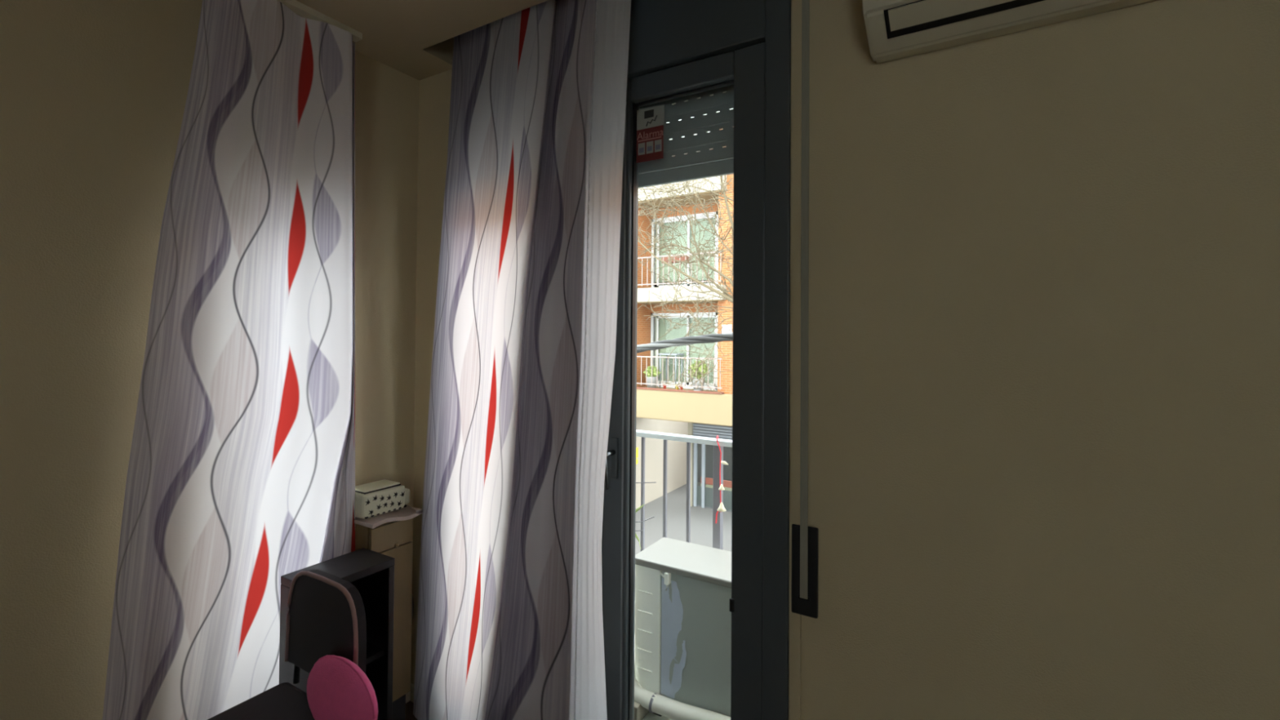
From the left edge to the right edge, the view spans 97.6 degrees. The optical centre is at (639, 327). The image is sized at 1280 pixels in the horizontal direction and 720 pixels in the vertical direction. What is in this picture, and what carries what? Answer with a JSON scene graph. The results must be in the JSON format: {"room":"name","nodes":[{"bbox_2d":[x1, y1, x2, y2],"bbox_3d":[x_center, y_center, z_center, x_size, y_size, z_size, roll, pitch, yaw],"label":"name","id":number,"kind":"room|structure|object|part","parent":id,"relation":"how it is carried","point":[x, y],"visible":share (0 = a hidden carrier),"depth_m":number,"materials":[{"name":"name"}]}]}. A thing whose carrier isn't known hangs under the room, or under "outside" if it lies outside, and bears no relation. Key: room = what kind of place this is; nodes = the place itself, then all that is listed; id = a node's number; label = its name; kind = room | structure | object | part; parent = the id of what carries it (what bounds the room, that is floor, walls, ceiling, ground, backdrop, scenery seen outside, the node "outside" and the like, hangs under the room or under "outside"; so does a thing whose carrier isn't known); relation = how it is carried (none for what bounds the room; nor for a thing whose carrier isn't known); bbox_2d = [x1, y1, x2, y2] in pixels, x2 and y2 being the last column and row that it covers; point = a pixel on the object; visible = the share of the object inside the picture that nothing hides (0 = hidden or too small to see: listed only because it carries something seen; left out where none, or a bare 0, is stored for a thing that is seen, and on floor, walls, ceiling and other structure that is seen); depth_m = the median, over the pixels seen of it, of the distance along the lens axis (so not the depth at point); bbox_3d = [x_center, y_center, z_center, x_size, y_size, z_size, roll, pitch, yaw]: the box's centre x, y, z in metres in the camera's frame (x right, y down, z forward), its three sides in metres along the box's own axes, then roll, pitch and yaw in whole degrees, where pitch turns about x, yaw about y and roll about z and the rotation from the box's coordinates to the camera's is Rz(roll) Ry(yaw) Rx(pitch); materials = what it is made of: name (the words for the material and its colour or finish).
{"room":"living room","nodes":[
{"label":"living room","id":0,"kind":"room"},
{"bbox_2d":[0,0,419,719],"bbox_3d":[-2.102,0.224,0.792,0.200,2.705,4.000,0,-1,31],"label":"wall","id":1,"kind":"structure","parent":0,"point":[93,93],"depth_m":1.56,"materials":[{"name":"beige paint"}]},
{"bbox_2d":[405,683,412,702],"bbox_3d":[-2.022,1.541,0.716,0.012,0.070,4.000,0,-1,31],"label":"baseboard","id":2,"kind":"structure","parent":1,"relation":"attached to","point":[407,695],"depth_m":2.41,"materials":[{"name":"beige plastic"}]},
{"bbox_2d":[405,700,417,719],"bbox_3d":[-0.293,1.633,-0.289,4.410,0.120,4.460,0,-1,31],"label":"floor","id":3,"kind":"structure","parent":0,"point":[409,705],"depth_m":2.35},
{"bbox_2d":[207,569,366,719],"bbox_3d":[-0.918,1.145,1.432,0.441,0.901,0.310,0,-1,31],"label":"padded chair","id":4,"kind":"object","parent":3,"relation":"on","point":[326,615],"visible":0.88,"depth_m":1.55,"materials":[{"name":"grey fabric"}]},
{"bbox_3d":[-0.923,1.048,1.417,0.435,0.045,0.275,0,-1,31],"label":"seat","id":5,"kind":"part","parent":4,"relation":"part of","materials":[{"name":"grey fabric"}]},
{"bbox_3d":[-1.006,0.988,1.643,0.018,0.101,0.023,0,-1,31],"label":"post","id":6,"kind":"part","parent":4,"relation":"part of","materials":[{"name":"black"}]},
{"bbox_3d":[-0.885,0.841,1.578,0.335,0.275,0.036,0,-1,31],"label":"backrest","id":7,"kind":"part","parent":4,"relation":"part of","materials":[{"name":"grey fabric"}]},
{"bbox_2d":[306,654,377,719],"bbox_3d":[-0.750,0.931,1.406,0.277,0.203,0.090,0,-1,31],"label":"pink chair backrest","id":8,"kind":"object","parent":4,"relation":"on","point":[338,689],"visible":1,"depth_m":1.36,"materials":[{"name":"fabric"}]},
{"bbox_2d":[279,547,395,719],"bbox_3d":[-1.000,1.198,1.856,0.180,0.808,0.283,0,-1,31],"label":"shelf unit","id":9,"kind":"object","parent":3,"relation":"on","point":[371,572],"visible":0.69,"depth_m":1.92,"materials":[{"name":"black wood"}]},
{"bbox_3d":[-1.068,1.208,1.744,0.179,0.782,0.022,0,-1,31],"label":"panel","id":10,"kind":"part","parent":9,"relation":"part of","materials":[{"name":"black wood"}]},
{"bbox_3d":[-1.074,1.131,1.901,0.008,0.622,0.239,0,-1,31],"label":"panel","id":11,"kind":"part","parent":9,"relation":"part of","materials":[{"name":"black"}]},
{"bbox_3d":[-1.004,1.113,1.860,0.150,0.018,0.238,0,-1,31],"label":"shelf","id":12,"kind":"part","parent":9,"relation":"part of","materials":[{"name":"black wood"}]},
{"bbox_3d":[-0.934,1.213,1.968,0.179,0.782,0.022,0,-1,31],"label":"panel","id":13,"kind":"part","parent":9,"relation":"part of","materials":[{"name":"black wood"}]},
{"bbox_2d":[354,504,422,719],"bbox_3d":[-1.011,1.160,2.192,0.218,0.894,0.233,0,-1,31],"label":"base cabinet","id":14,"kind":"object","parent":3,"relation":"on","point":[390,534],"visible":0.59,"depth_m":2.17,"materials":[{"name":"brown wood"}]},
{"bbox_2d":[355,479,409,519],"bbox_3d":[-1.028,0.667,2.208,0.131,0.104,0.214,0,-1,31],"label":"floral box","id":15,"kind":"object","parent":14,"relation":"on","point":[373,499],"visible":0.93,"depth_m":2.15,"materials":[{"name":"grey"}]},
{"bbox_3d":[-1.038,0.619,2.195,0.100,0.010,0.152,0,-1,31],"label":"lid","id":16,"kind":"part","parent":15,"relation":"part of","materials":[{"name":"beige cardboard"}]},
{"bbox_3d":[-1.038,0.623,2.195,0.104,0.007,0.156,0,-1,31],"label":"lid","id":17,"kind":"part","parent":15,"relation":"part of","materials":[{"name":"grey cardboard"}]},
{"bbox_3d":[-0.952,0.794,2.147,0.015,0.095,0.179,0,-1,31],"label":"drawer","id":18,"kind":"part","parent":14,"relation":"part of","materials":[{"name":"yellow wood"}]},
{"bbox_3d":[-0.955,1.138,2.141,0.015,0.586,0.179,0,-1,31],"label":"cabinet door","id":19,"kind":"part","parent":14,"relation":"part of","materials":[{"name":"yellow wood"}]},
{"bbox_2d":[295,0,547,80],"bbox_3d":[-0.271,-1.281,-0.243,4.410,0.300,4.460,0,-1,31],"label":"ceiling","id":20,"kind":"structure","parent":0,"point":[415,38],"depth_m":2.02,"materials":[{"name":"paint"}]},
{"bbox_2d":[277,0,362,41],"bbox_3d":[-1.232,-1.095,1.807,0.040,0.022,0.690,0,-1,31],"label":"rail","id":21,"kind":"object","parent":20,"relation":"attached to","point":[295,6],"visible":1,"depth_m":1.95,"materials":[{"name":"beige plastic"}]},
{"bbox_2d":[102,0,355,719],"bbox_3d":[-1.232,0.246,1.797,0.077,2.645,0.760,0,-1,31],"label":"patterned curtain","id":22,"kind":"object","parent":21,"relation":"hanging from","point":[241,476],"visible":0.84,"depth_m":1.76,"materials":[{"name":"fabric"}]},
{"bbox_2d":[634,635,672,719],"bbox_3d":[0.092,1.630,2.478,4.000,0.180,0.680,0,-1,31],"label":"floor","id":23,"kind":"structure","parent":0,"point":[649,716],"depth_m":2.21,"materials":[{"name":"beige tile"}]},
{"bbox_2d":[634,503,644,635],"bbox_3d":[-0.089,1.169,2.597,0.182,0.743,0.180,1,-1,-13],"label":"spider plant","id":24,"kind":"object","parent":23,"relation":"on","point":[640,507],"visible":0.12,"depth_m":2.55,"materials":[{"name":"green plant"}]},
{"bbox_2d":[634,701,648,719],"bbox_3d":[-0.034,1.500,2.236,0.120,0.070,0.110,0,-1,31],"label":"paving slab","id":25,"kind":"object","parent":23,"relation":"on","point":[640,712],"visible":0.17,"depth_m":2.18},
{"bbox_2d":[635,481,656,531],"bbox_3d":[-0.176,1.124,2.739,0.608,0.835,0.033,0,-1,34],"label":"drying rack","id":26,"kind":"object","parent":23,"relation":"on","point":[652,482],"visible":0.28,"depth_m":2.60,"materials":[{"name":"grey metal"}]},
{"bbox_2d":[634,537,731,716],"bbox_3d":[0.385,1.235,2.175,0.824,0.605,0.282,0,-1,31],"label":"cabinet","id":27,"kind":"object","parent":23,"relation":"on","point":[682,650],"visible":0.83,"depth_m":2.18,"materials":[{"name":"white"}]},
{"bbox_3d":[0.032,1.222,2.254,0.118,0.523,0.014,0,-1,31],"label":"panel","id":28,"kind":"part","parent":27,"relation":"part of","materials":[{"name":"white metal"}]},
{"bbox_2d":[634,662,730,719],"bbox_3d":[0.195,1.216,2.104,0.593,0.558,0.067,0,-1,31],"label":"pipe","id":29,"kind":"object","parent":27,"relation":"attached to","point":[673,709],"visible":0.6,"depth_m":2.13,"materials":[{"name":"white plastic"}]},
{"bbox_3d":[0.370,1.215,2.054,0.664,0.501,0.010,0,-1,31],"label":"coil panel","id":30,"kind":"part","parent":27,"relation":"part of","materials":[{"name":"grey metal"}]},
{"bbox_2d":[635,429,732,551],"bbox_3d":[0.124,1.023,2.655,3.725,1.039,0.050,0,-1,31],"label":"balcony railing","id":31,"kind":"object","parent":23,"relation":"on","point":[717,528],"visible":0.12,"depth_m":2.60,"materials":[{"name":"grey metal"}]},
{"bbox_3d":[0.181,0.516,2.631,3.600,0.024,0.050,0,-1,31],"label":"rail","id":32,"kind":"part","parent":31,"relation":"part of","materials":[{"name":"grey metal"}]},
{"bbox_3d":[0.350,1.034,2.522,0.036,1.017,0.036,0,-1,31],"label":"post","id":33,"kind":"part","parent":31,"relation":"part of","materials":[{"name":"grey metal"}]},
{"bbox_2d":[715,435,728,523],"bbox_3d":[0.353,0.676,2.501,0.043,0.381,0.101,1,-1,-18],"label":"string","id":34,"kind":"object","parent":31,"relation":"hanging from","point":[721,508],"visible":0.99,"depth_m":2.48,"materials":[{"name":"red fabric"}]},
{"bbox_3d":[0.347,0.676,2.517,0.026,0.381,0.077,0,-1,-2],"label":"cord","id":35,"kind":"part","parent":34,"relation":"part of","materials":[{"name":"red fabric"}]},
{"bbox_2d":[410,0,1279,719],"bbox_3d":[0.798,0.108,1.532,4.410,3.005,0.268,0,-1,31],"label":"wall","id":36,"kind":"structure","parent":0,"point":[1043,304],"depth_m":1.31,"materials":[{"name":"beige paint"}]},
{"bbox_2d":[409,684,414,702],"bbox_3d":[-0.892,1.575,2.364,0.228,0.070,0.012,0,-1,31],"label":"baseboard","id":37,"kind":"structure","parent":36,"relation":"attached to","point":[412,686],"depth_m":2.41,"materials":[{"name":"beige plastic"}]},
{"bbox_2d":[638,84,733,188],"bbox_3d":[-0.108,0.212,2.079,1.413,2.520,0.030,0,-1,31],"label":"roller shutter","id":38,"kind":"object","parent":36,"relation":"attached to","point":[715,157],"visible":0.02,"depth_m":1.92,"materials":[{"name":"metal"}]},
{"bbox_2d":[601,0,791,719],"bbox_3d":[-0.173,0.132,1.972,1.413,2.955,0.143,0,-1,31],"label":"door","id":39,"kind":"structure","parent":36,"relation":"attached to","point":[677,48],"depth_m":1.68,"materials":[{"name":"metal"}]},
{"bbox_3d":[-0.107,0.474,1.876,0.024,0.125,0.058,0,-1,31],"label":"handle lever","id":40,"kind":"part","parent":39,"relation":"part of","materials":[{"name":"grey metal"}]},
{"bbox_3d":[-0.087,0.441,1.903,0.028,0.140,0.012,0,-1,31],"label":"handle plate","id":41,"kind":"part","parent":39,"relation":"part of","materials":[{"name":"metal"}]},
{"bbox_2d":[636,104,664,163],"bbox_3d":[0.034,-0.658,1.897,0.108,0.182,0.004,0,-1,31],"label":"sticker","id":42,"kind":"object","parent":39,"relation":"attached to","point":[650,121],"visible":1,"depth_m":1.90,"materials":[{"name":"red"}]},
{"bbox_2d":[637,136,661,142],"bbox_3d":[0.032,-0.640,1.900,0.092,0.004,0.001,0,-1,31],"label":"print","id":43,"kind":"object","parent":42,"relation":"attached to","point":[640,139],"depth_m":1.90,"materials":[{"name":"brown"}]},
{"bbox_3d":[0.142,-0.810,1.833,0.372,0.080,0.060,0,-1,31],"label":"rail","id":44,"kind":"part","parent":39,"relation":"part of","materials":[{"name":"metal"}]},
{"bbox_2d":[791,0,818,618],"bbox_3d":[0.466,-0.146,1.579,0.073,1.898,0.018,0,-1,31],"label":"strap winder","id":45,"kind":"object","parent":36,"relation":"attached to","point":[804,537],"visible":1,"depth_m":1.57,"materials":[{"name":"black"}]},
{"bbox_3d":[0.462,0.679,1.569,0.073,0.248,0.012,0,-1,31],"label":"plate","id":46,"kind":"part","parent":45,"relation":"part of","materials":[{"name":"black plastic"}]},
{"bbox_2d":[862,0,1155,63],"bbox_3d":[0.926,-0.845,1.204,0.820,0.284,0.212,0,-1,31],"label":"air conditioner","id":47,"kind":"object","parent":36,"relation":"attached to","point":[895,29],"visible":1,"depth_m":1.32,"materials":[{"name":"beige plastic"}]},
{"label":"outside","id":48,"kind":"structure","parent":0,"visible":0},
{"bbox_2d":[636,332,733,353],"bbox_3d":[0.575,0.056,3.503,3.584,0.495,0.056,0,-1,31],"label":"overhead cable","id":49,"kind":"object","parent":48,"point":[710,338],"visible":0.23,"depth_m":3.65,"materials":[{"name":"grey plastic"}]},
{"bbox_3d":[-0.221,-1.327,1.898,1.390,0.030,0.040,0,-1,31],"label":"rail","id":50,"kind":"object","parent":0,"visible":0},
{"bbox_2d":[413,0,631,719],"bbox_3d":[-0.457,0.138,2.014,1.119,2.900,0.106,0,-1,34],"label":"patterned curtain","id":51,"kind":"object","parent":50,"relation":"hanging from","point":[510,622],"visible":0.99,"depth_m":1.98,"materials":[{"name":"fabric"}]},
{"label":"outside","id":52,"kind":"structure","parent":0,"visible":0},
{"bbox_2d":[635,481,731,555],"bbox_3d":[1.766,5.779,17.489,65.000,0.140,8.800,0,-1,31],"label":"pavement","id":53,"kind":"structure","parent":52,"point":[701,518],"depth_m":16.34,"materials":[{"name":"stone"}]},
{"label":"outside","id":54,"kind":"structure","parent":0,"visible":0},
{"bbox_3d":[4.304,6.036,21.712,65.000,0.200,38.140,0,-1,31],"label":"street","id":55,"kind":"object","parent":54,"visible":0},
{"bbox_2d":[635,126,733,511],"bbox_3d":[3.019,0.133,16.677,40.000,11.815,7.300,0,-1,31],"label":"apartment building","id":56,"kind":"structure","parent":55,"relation":"on","point":[706,413],"depth_m":17.48,"materials":[{"name":"orange brick"}]},
{"bbox_2d":[635,447,638,457],"bbox_3d":[-0.105,3.934,17.648,0.020,0.320,0.160,0,-1,31],"label":"wall plate","id":57,"kind":"object","parent":56,"relation":"attached to","point":[637,448],"visible":0.64,"depth_m":17.65,"materials":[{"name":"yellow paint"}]},
{"bbox_2d":[642,364,661,387],"bbox_3d":[0.357,1.498,17.313,0.520,0.722,0.529,0,-1,31],"label":"potted shrub","id":58,"kind":"object","parent":56,"relation":"on","point":[649,368],"visible":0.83,"depth_m":17.18,"materials":[{"name":"green plant"}]},
{"bbox_2d":[645,376,658,387],"bbox_3d":[0.369,1.679,17.304,0.400,0.360,0.390,0,-1,31],"label":"pot","id":59,"kind":"object","parent":58,"relation":"on","point":[649,378],"depth_m":17.17,"materials":[{"name":"grey ceramic"}]},
{"bbox_2d":[658,353,684,387],"bbox_3d":[0.969,1.333,17.517,0.646,1.069,0.470,0,-1,31],"label":"garden table","id":60,"kind":"object","parent":56,"relation":"on","point":[660,354],"visible":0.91,"depth_m":17.46,"materials":[{"name":"grey metal"}]},
{"bbox_3d":[0.628,1.345,17.482,0.035,1.039,0.040,0,-1,31],"label":"leg","id":61,"kind":"part","parent":60,"relation":"part of","materials":[{"name":"grey metal"}]},
{"bbox_3d":[0.845,1.352,17.842,0.035,1.039,0.040,0,-1,31],"label":"leg","id":62,"kind":"part","parent":60,"relation":"part of","materials":[{"name":"grey metal"}]},
{"bbox_3d":[1.097,1.344,17.200,0.035,1.039,0.040,0,-1,31],"label":"leg","id":63,"kind":"part","parent":60,"relation":"part of","materials":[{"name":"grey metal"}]},
{"bbox_3d":[1.313,1.351,17.560,0.035,1.039,0.040,0,-1,31],"label":"leg","id":64,"kind":"part","parent":60,"relation":"part of","materials":[{"name":"grey metal"}]},
{"bbox_3d":[1.030,0.692,17.776,1.144,2.160,0.035,0,-1,31],"label":"window sash","id":65,"kind":"part","parent":56,"relation":"part of","materials":[{"name":"grey metal"}]},
{"bbox_3d":[1.054,-2.368,17.824,1.144,2.160,0.035,0,-1,31],"label":"window sash","id":66,"kind":"part","parent":56,"relation":"part of","materials":[{"name":"grey"}]},
{"bbox_2d":[661,255,688,263],"bbox_3d":[1.058,-2.044,16.791,0.850,0.180,0.200,0,-1,31],"label":"planter box","id":67,"kind":"object","parent":56,"relation":"on","point":[665,259],"visible":0.6,"depth_m":16.70,"materials":[{"name":"brown ceramic"}]},
{"bbox_3d":[0.930,-1.324,16.550,3.226,0.030,0.030,0,-1,31],"label":"railing rail","id":68,"kind":"part","parent":56,"relation":"part of","materials":[{"name":"brown"}]},
{"bbox_3d":[0.906,1.686,16.503,3.226,0.030,0.030,0,-1,31],"label":"railing rail","id":69,"kind":"part","parent":56,"relation":"part of","materials":[{"name":"white metal"}]},
{"bbox_3d":[0.936,-2.141,16.563,3.226,0.035,0.040,0,-1,31],"label":"railing rail","id":70,"kind":"part","parent":56,"relation":"part of","materials":[{"name":"brown"}]},
{"bbox_3d":[0.913,0.869,16.516,3.226,0.035,0.040,0,-1,31],"label":"railing rail","id":71,"kind":"part","parent":56,"relation":"part of","materials":[{"name":"white metal"}]},
{"bbox_2d":[654,316,715,383],"bbox_3d":[1.420,0.688,17.650,2.182,2.130,0.020,0,-1,31],"label":"window","id":72,"kind":"structure","parent":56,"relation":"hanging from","point":[680,332],"depth_m":17.71,"materials":[{"name":"glass"}]},
{"bbox_2d":[655,217,715,282],"bbox_3d":[1.444,-2.462,17.699,2.182,1.950,0.020,0,-1,31],"label":"window","id":73,"kind":"structure","parent":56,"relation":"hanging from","point":[707,236],"depth_m":17.69,"materials":[{"name":"glass"}]},
{"bbox_3d":[1.672,4.226,18.102,0.140,2.983,0.300,0,-1,31],"label":"door post","id":74,"kind":"part","parent":56,"relation":"part of","materials":[{"name":"white metal"}]},
{"bbox_2d":[688,360,707,391],"bbox_3d":[1.711,1.399,16.498,0.642,0.916,0.609,1,-1,-8],"label":"potted shrub","id":75,"kind":"object","parent":56,"relation":"on","point":[700,369],"visible":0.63,"depth_m":16.37,"materials":[{"name":"green plant"}]},
{"bbox_2d":[691,377,705,391],"bbox_3d":[1.717,1.677,16.494,0.400,0.360,0.390,0,-1,31],"label":"pot","id":76,"kind":"object","parent":75,"relation":"on","point":[697,383],"depth_m":16.36,"materials":[{"name":"grey ceramic"}]},
{"bbox_3d":[1.937,-2.369,17.340,0.988,2.160,0.035,0,-1,31],"label":"window sash","id":77,"kind":"part","parent":56,"relation":"part of","materials":[{"name":"grey"}]},
{"bbox_3d":[1.913,0.691,17.292,0.988,2.160,0.035,0,-1,31],"label":"window sash","id":78,"kind":"part","parent":56,"relation":"part of","materials":[{"name":"grey metal"}]},
{"bbox_3d":[3.874,5.561,16.793,4.900,0.978,0.030,0,-1,31],"label":"panel","id":79,"kind":"part","parent":56,"relation":"part of","materials":[{"name":"grey"}]},
{"bbox_2d":[721,324,732,333],"bbox_3d":[2.447,0.044,15.784,0.302,0.271,0.023,0,-1,31],"label":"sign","id":80,"kind":"object","parent":56,"relation":"attached to","point":[724,329],"visible":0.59,"depth_m":15.77,"materials":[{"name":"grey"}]},
{"bbox_2d":[637,173,733,395],"bbox_3d":[0.446,-0.378,9.868,4.114,12.196,2.835,0,-1,19],"label":"bare tree","id":81,"kind":"object","parent":55,"relation":"on","point":[728,297],"visible":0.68,"depth_m":9.44,"materials":[{"name":"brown plant"}]}
]}

